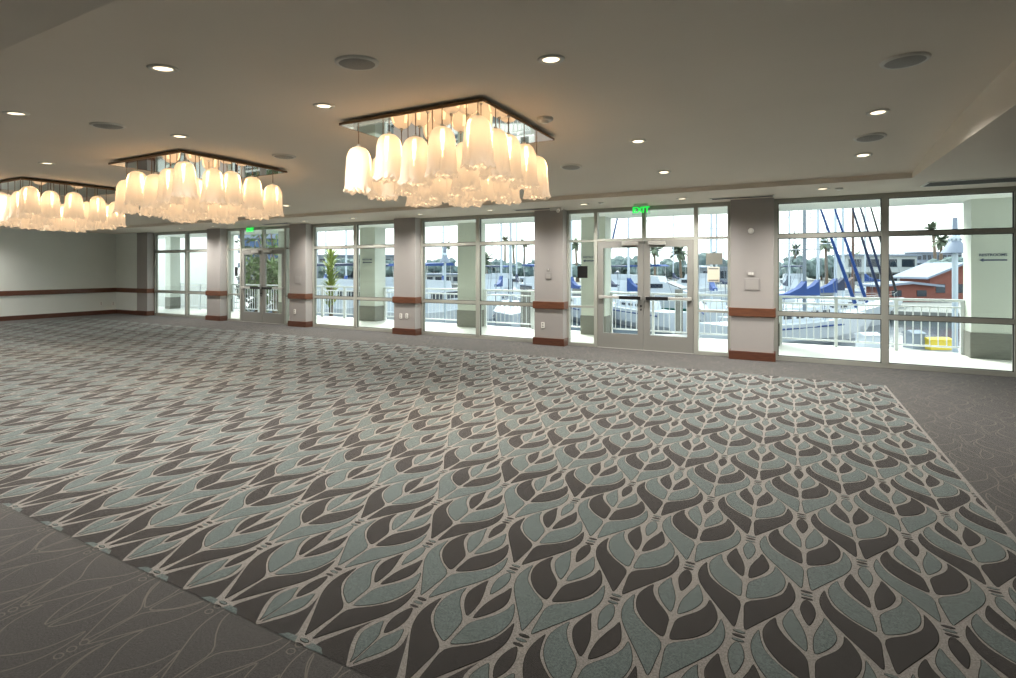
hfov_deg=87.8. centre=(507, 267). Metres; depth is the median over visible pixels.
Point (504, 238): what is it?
palm tree
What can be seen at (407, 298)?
pillar
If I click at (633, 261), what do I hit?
tree
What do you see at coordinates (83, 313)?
baseboard
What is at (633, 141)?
recessed light
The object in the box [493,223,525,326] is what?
sailboat
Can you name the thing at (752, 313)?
pillar
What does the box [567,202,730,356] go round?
window
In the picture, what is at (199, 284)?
terrace railing
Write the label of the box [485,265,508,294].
motor yacht
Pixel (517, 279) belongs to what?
sailboat
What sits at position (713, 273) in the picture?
notice board
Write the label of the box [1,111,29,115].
recessed light
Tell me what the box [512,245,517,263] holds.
palm tree
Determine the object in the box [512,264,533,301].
motor yacht
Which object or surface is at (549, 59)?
recessed light
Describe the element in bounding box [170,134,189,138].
recessed light
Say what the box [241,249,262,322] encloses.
door
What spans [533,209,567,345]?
pillar
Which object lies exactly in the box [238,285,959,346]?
harbour water
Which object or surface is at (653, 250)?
palm tree
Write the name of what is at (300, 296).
pillar
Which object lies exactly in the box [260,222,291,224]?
ceiling vent
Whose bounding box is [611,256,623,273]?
tree
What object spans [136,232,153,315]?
pillar
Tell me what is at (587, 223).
column
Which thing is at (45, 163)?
recessed light
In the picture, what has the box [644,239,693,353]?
door
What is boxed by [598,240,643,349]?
door
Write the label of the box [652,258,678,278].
tree
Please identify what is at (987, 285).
column
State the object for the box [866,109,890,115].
recessed light
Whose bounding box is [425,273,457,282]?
building
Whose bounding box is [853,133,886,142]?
ceiling speaker
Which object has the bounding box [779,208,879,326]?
sailboat
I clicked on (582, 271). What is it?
door sign
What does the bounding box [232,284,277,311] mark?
terrace railing
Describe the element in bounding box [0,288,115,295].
trim
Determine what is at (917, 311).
pier
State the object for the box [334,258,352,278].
tree
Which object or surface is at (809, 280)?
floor
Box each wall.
[0,228,115,316]
[116,233,136,310]
[161,306,955,352]
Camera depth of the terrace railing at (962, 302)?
10.53 m
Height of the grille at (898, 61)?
0.022 m
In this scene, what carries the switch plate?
attached to the pillar at (752, 313)
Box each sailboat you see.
[317,231,332,277]
[335,230,352,278]
[433,226,453,287]
[487,224,508,318]
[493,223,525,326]
[508,223,524,287]
[571,221,580,321]
[611,218,685,333]
[611,220,633,302]
[664,216,686,281]
[699,214,727,321]
[699,219,727,291]
[700,210,864,343]
[717,209,875,331]
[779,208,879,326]
[779,208,893,313]
[779,211,800,301]
[782,207,902,307]
[837,207,899,295]
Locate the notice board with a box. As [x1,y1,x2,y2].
[707,267,719,281]
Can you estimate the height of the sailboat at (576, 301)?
15.455 m
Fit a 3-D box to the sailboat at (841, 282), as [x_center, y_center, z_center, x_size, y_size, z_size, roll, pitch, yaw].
[22.760,-2.081,36.500,14.520,12.361,3.120,0,0,-27]
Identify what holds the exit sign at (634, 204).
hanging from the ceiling
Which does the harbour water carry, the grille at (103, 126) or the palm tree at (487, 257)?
the palm tree at (487, 257)
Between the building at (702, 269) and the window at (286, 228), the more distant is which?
the building at (702, 269)
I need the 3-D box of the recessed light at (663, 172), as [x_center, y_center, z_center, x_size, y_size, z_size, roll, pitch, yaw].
[2.246,-1.378,7.601,0.195,0.035,0.195,0,0,33]
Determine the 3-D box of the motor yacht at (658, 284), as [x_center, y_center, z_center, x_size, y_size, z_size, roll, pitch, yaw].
[14.019,1.895,45.694,11.573,4.410,3.342,0,0,36]
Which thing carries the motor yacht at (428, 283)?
on the harbour water
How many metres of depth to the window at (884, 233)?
8.44 m
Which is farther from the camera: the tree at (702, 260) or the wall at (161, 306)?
the tree at (702, 260)
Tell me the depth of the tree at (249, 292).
23.68 m
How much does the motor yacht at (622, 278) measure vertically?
4.410 m
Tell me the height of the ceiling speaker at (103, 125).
0.050 m
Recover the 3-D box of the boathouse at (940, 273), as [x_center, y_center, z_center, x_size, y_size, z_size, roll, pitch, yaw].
[44.614,1.315,54.000,7.306,3.770,5.000,0,0,0]
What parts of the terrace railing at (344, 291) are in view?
post, rail, rail, rail, post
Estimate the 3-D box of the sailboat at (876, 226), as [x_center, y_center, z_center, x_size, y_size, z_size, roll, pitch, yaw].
[25.765,-2.614,40.078,15.620,13.428,3.356,0,0,-27]
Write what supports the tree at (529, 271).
on the floor at (809, 280)
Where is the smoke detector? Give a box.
[537,116,552,123]
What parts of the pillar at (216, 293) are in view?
skirting, chair rail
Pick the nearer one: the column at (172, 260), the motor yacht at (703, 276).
the column at (172, 260)
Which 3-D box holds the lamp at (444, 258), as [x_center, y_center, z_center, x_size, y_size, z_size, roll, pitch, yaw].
[-3.222,1.163,27.000,0.560,4.675,0.560,0,0,28]
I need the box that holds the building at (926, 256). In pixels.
[902,252,961,265]
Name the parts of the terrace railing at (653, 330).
post, post, rail, rail, rail, post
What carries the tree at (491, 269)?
on the floor at (809, 280)
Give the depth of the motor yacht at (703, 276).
59.55 m
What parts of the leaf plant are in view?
stem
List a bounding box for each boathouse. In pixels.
[857,281,944,301]
[893,262,962,298]
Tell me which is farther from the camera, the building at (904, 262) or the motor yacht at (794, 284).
the building at (904, 262)
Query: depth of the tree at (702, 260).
116.84 m
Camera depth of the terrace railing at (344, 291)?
17.29 m
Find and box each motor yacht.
[317,263,359,316]
[385,264,393,289]
[387,263,457,322]
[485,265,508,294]
[492,266,519,288]
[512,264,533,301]
[611,264,727,310]
[611,265,636,291]
[668,265,726,291]
[779,265,806,291]
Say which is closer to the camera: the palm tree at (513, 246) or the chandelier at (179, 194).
the chandelier at (179, 194)
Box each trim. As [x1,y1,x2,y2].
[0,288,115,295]
[116,288,135,292]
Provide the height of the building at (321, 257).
5.927 m
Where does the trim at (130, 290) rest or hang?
attached to the wall at (126, 244)
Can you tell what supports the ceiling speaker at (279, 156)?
attached to the ceiling
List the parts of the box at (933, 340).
lid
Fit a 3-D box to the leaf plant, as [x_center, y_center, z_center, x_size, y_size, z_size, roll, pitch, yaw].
[-8.045,1.397,24.000,1.048,4.807,1.048,0,0,28]
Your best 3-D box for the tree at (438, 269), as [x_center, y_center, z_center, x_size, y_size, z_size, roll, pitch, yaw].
[-15.183,0.573,109.744,5.154,4.654,4.502,0,0,28]
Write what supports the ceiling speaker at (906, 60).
attached to the ceiling
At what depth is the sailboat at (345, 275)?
46.85 m
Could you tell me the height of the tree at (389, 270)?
4.899 m
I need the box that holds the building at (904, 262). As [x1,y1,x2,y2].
[832,254,921,284]
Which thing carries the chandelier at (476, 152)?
hanging from the ceiling
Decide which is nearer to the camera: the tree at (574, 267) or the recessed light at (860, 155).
the recessed light at (860, 155)
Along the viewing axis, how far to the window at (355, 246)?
13.76 m
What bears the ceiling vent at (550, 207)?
in the ceiling
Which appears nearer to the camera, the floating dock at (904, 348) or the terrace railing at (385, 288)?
the terrace railing at (385, 288)
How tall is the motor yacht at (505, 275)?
4.410 m
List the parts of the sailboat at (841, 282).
guard rail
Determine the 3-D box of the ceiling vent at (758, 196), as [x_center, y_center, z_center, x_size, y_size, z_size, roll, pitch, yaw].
[3.954,-1.194,8.936,1.000,0.012,0.180,0,0,28]
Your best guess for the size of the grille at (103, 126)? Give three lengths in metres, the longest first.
0.255 x 0.255 x 0.022 m
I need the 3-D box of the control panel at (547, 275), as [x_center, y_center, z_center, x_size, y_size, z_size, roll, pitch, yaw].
[0.836,0.166,10.936,0.140,0.140,0.014,0,0,28]
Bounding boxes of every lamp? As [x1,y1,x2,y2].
[440,247,449,322]
[941,218,962,352]
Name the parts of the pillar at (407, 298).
skirting, chair rail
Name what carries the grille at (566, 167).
attached to the ceiling speaker at (564, 166)
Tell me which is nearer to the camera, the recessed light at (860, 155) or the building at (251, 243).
the recessed light at (860, 155)
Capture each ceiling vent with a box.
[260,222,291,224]
[513,207,550,210]
[710,195,774,199]
[920,176,1015,186]
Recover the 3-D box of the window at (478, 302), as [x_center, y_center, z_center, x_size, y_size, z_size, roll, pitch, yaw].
[-0.703,0.201,12.050,3.120,2.798,0.112,0,0,28]
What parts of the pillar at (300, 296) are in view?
skirting, chair rail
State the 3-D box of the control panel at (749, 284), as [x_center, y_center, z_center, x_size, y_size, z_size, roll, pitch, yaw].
[4.230,0.286,9.155,0.240,0.200,0.014,0,0,28]
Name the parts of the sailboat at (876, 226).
guard rail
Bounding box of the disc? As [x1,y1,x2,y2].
[748,228,753,233]
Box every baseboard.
[0,309,115,320]
[116,309,135,314]
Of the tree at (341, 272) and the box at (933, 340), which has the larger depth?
the tree at (341, 272)
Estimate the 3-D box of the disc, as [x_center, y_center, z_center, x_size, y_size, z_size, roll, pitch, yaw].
[4.214,-0.642,9.159,0.100,0.100,0.026,0,0,28]
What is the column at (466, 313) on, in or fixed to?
on the floor at (181, 497)
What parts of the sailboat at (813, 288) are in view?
guard rail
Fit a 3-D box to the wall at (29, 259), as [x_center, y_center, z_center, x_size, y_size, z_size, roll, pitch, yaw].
[-17.272,0.200,12.280,0.200,2.800,15.100,0,0,28]
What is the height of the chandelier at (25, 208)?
0.859 m
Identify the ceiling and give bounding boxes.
[0,0,1015,238]
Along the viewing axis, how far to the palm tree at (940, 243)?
87.79 m
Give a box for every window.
[154,230,206,318]
[227,225,288,324]
[312,220,393,331]
[421,212,533,341]
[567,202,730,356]
[774,186,1015,376]
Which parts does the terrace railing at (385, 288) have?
post, rail, rail, rail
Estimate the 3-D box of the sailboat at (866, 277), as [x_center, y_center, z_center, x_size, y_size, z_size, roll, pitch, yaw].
[41.274,-2.628,60.441,2.127,13.455,9.900,0,0,-11]
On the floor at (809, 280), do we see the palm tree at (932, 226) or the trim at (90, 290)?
the palm tree at (932, 226)
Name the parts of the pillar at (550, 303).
skirting, chair rail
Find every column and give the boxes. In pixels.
[165,237,179,308]
[231,235,233,310]
[278,231,283,313]
[359,227,384,320]
[457,222,484,327]
[580,216,610,334]
[963,197,1011,359]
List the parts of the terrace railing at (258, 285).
post, rail, post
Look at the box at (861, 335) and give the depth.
21.72 m
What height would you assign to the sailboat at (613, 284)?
12.456 m
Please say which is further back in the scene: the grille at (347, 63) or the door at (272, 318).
the door at (272, 318)
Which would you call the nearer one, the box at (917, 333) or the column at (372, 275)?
the column at (372, 275)
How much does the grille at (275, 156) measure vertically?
0.022 m
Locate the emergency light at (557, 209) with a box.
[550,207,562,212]
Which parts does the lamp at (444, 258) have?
lamp shade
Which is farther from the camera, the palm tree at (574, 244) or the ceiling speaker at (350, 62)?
the palm tree at (574, 244)
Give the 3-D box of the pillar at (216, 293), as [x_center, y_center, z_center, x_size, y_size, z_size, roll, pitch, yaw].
[-8.914,0.201,16.223,0.700,2.799,0.350,0,0,28]
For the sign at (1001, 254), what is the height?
0.150 m
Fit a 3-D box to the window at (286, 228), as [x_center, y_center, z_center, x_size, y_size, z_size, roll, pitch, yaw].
[-7.238,0.201,15.478,3.020,2.798,0.112,0,0,28]
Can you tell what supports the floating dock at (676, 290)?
on the harbour water
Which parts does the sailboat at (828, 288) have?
guard rail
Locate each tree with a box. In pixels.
[235,238,271,311]
[239,234,277,312]
[318,262,342,278]
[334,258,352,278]
[385,259,393,276]
[425,260,446,272]
[436,258,457,272]
[485,252,496,273]
[488,261,493,273]
[491,259,507,272]
[502,236,508,261]
[507,262,523,276]
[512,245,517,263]
[518,238,529,263]
[521,259,533,276]
[572,238,580,281]
[572,263,580,281]
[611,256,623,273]
[619,256,637,274]
[650,247,663,275]
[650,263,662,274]
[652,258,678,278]
[669,247,686,277]
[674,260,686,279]
[699,251,726,266]
[779,255,812,277]
[779,261,799,276]
[790,243,802,258]
[806,255,833,279]
[815,238,833,283]
[922,221,943,258]
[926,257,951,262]
[930,235,948,260]
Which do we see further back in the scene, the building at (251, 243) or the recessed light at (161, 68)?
the building at (251, 243)
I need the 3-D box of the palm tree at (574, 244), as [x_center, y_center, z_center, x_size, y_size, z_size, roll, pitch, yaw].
[14.024,-1.798,110.086,3.481,9.403,3.291,0,0,28]
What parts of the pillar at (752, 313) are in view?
skirting, chair rail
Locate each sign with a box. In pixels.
[577,266,587,277]
[633,204,648,212]
[706,253,722,264]
[979,253,1006,261]
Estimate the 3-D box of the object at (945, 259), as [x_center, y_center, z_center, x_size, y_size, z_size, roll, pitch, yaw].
[70.529,0.525,84.764,6.139,4.750,6.356,0,0,28]
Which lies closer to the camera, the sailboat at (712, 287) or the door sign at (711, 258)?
the door sign at (711, 258)
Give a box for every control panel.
[295,275,300,283]
[545,273,551,278]
[744,279,759,289]
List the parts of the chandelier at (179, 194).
lamp shade, lamp shade, lamp shade, lamp shade, lamp shade, lamp shade, lamp shade, lamp shade, lamp shade, lamp shade, mirror plate, lamp shade, lamp shade, lamp shade, lamp shade, lamp shade, lamp shade, lamp shade, lamp shade, lamp shade, lamp shade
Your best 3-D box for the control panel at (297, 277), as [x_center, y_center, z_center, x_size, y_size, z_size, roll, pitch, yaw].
[-5.724,0.313,14.378,0.240,0.240,0.014,0,0,28]
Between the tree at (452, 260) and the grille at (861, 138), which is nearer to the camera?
the grille at (861, 138)
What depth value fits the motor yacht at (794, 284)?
57.48 m
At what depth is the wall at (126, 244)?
18.33 m
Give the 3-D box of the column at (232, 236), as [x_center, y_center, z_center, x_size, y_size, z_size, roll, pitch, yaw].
[-10.685,0.191,19.767,0.640,2.859,0.510,0,0,28]
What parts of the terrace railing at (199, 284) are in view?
post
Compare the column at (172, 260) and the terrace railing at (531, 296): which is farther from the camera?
the column at (172, 260)
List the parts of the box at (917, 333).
lid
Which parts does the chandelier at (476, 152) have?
lamp shade, lamp shade, lamp shade, lamp shade, lamp shade, lamp shade, lamp shade, lamp shade, lamp shade, mirror plate, lamp shade, lamp shade, lamp shade, lamp shade, lamp shade, lamp shade, lamp shade, lamp shade, lamp shade, lamp shade, lamp shade, lamp shade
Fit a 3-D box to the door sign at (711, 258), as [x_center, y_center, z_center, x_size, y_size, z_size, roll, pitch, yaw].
[3.784,-0.170,9.690,0.284,0.211,0.010,0,0,28]
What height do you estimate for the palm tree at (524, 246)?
9.724 m
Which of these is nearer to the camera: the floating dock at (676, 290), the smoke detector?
the smoke detector
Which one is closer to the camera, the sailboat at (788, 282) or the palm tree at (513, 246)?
the sailboat at (788, 282)
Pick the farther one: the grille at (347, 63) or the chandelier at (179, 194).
the chandelier at (179, 194)
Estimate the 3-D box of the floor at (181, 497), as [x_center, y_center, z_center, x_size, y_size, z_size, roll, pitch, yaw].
[-6.939,1.723,8.299,48.000,0.254,17.650,0,0,28]
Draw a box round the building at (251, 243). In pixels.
[238,232,317,292]
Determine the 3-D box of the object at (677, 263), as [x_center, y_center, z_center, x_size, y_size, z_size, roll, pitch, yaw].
[39.519,0.571,120.129,6.509,4.658,6.362,0,0,28]
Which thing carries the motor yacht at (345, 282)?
on the harbour water
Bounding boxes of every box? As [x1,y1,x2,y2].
[854,332,879,347]
[901,330,926,348]
[924,337,951,349]
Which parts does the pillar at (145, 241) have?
skirting, chair rail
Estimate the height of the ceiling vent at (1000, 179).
0.012 m
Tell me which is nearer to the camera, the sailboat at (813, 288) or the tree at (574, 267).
the sailboat at (813, 288)
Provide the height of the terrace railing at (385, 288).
1.030 m
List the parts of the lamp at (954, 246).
lamp shade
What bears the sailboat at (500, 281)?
on the harbour water
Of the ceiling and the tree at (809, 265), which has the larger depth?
the tree at (809, 265)
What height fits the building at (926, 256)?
6.893 m
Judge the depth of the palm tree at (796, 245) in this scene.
119.63 m
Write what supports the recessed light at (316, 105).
in the ceiling
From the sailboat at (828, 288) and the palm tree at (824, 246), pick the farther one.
the palm tree at (824, 246)
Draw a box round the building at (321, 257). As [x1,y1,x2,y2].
[318,255,393,280]
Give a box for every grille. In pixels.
[93,124,122,128]
[274,155,293,158]
[339,58,374,69]
[562,165,579,169]
[857,135,883,141]
[884,55,926,67]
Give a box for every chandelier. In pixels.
[0,178,126,232]
[108,150,286,224]
[339,98,554,207]
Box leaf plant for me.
[320,249,341,315]
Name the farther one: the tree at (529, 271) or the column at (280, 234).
the tree at (529, 271)
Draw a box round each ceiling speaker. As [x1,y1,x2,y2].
[89,122,125,129]
[272,154,295,158]
[334,55,378,70]
[560,164,581,169]
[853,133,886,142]
[880,52,931,69]
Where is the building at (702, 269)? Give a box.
[699,267,727,281]
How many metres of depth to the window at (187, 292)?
17.17 m
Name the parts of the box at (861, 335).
lid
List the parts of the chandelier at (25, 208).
lamp shade, lamp shade, lamp shade, lamp shade, lamp shade, lamp shade, lamp shade, lamp shade, mirror plate, lamp shade, lamp shade, lamp shade, lamp shade, lamp shade, lamp shade, lamp shade, lamp shade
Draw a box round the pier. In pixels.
[862,296,959,316]
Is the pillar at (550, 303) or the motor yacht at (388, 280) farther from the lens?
the motor yacht at (388, 280)
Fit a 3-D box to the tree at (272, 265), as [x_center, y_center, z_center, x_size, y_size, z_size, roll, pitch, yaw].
[-9.729,0.508,21.959,2.367,6.593,2.413,0,0,28]
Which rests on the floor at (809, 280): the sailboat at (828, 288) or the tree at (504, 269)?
the tree at (504, 269)
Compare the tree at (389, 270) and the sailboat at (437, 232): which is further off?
the tree at (389, 270)
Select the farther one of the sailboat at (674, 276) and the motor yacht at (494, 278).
the sailboat at (674, 276)
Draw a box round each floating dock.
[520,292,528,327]
[528,289,686,336]
[889,347,959,352]
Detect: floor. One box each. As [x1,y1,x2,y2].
[0,306,1015,677]
[238,273,863,295]
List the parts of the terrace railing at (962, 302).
post, post, rail, rail, rail, post, post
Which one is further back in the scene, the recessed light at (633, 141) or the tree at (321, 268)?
the tree at (321, 268)
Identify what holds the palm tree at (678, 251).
on the floor at (809, 280)
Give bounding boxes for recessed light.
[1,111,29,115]
[38,162,55,164]
[146,64,178,72]
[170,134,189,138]
[313,103,334,108]
[537,54,564,64]
[629,139,646,143]
[657,170,670,174]
[854,153,872,157]
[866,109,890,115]
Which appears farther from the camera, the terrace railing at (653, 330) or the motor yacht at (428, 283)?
the motor yacht at (428, 283)
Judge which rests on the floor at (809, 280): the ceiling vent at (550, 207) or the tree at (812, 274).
the tree at (812, 274)
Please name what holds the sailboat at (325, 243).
on the harbour water
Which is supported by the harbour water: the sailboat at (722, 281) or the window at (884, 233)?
the sailboat at (722, 281)
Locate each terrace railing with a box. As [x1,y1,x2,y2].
[180,283,206,308]
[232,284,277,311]
[317,286,359,317]
[384,287,457,320]
[484,289,580,328]
[610,292,727,338]
[779,296,964,354]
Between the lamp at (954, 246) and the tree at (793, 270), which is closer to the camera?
the lamp at (954, 246)
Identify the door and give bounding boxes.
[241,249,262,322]
[261,249,283,323]
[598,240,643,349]
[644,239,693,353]
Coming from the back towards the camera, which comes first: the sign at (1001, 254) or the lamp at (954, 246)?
the lamp at (954, 246)
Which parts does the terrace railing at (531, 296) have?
post, rail, post, rail, rail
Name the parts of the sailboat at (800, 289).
guard rail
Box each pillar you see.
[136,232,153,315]
[205,228,226,320]
[288,224,312,326]
[392,218,421,335]
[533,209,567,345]
[729,198,775,361]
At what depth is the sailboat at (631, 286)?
34.11 m
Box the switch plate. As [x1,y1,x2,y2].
[747,271,754,275]
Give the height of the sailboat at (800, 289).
9.458 m
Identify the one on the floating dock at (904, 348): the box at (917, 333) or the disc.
the box at (917, 333)
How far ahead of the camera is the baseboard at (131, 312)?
18.29 m
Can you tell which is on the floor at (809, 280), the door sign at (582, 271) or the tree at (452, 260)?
the tree at (452, 260)
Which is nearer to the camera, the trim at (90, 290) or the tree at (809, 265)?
the trim at (90, 290)
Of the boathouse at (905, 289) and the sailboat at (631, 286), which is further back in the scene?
the boathouse at (905, 289)
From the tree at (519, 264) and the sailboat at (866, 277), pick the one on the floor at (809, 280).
the tree at (519, 264)

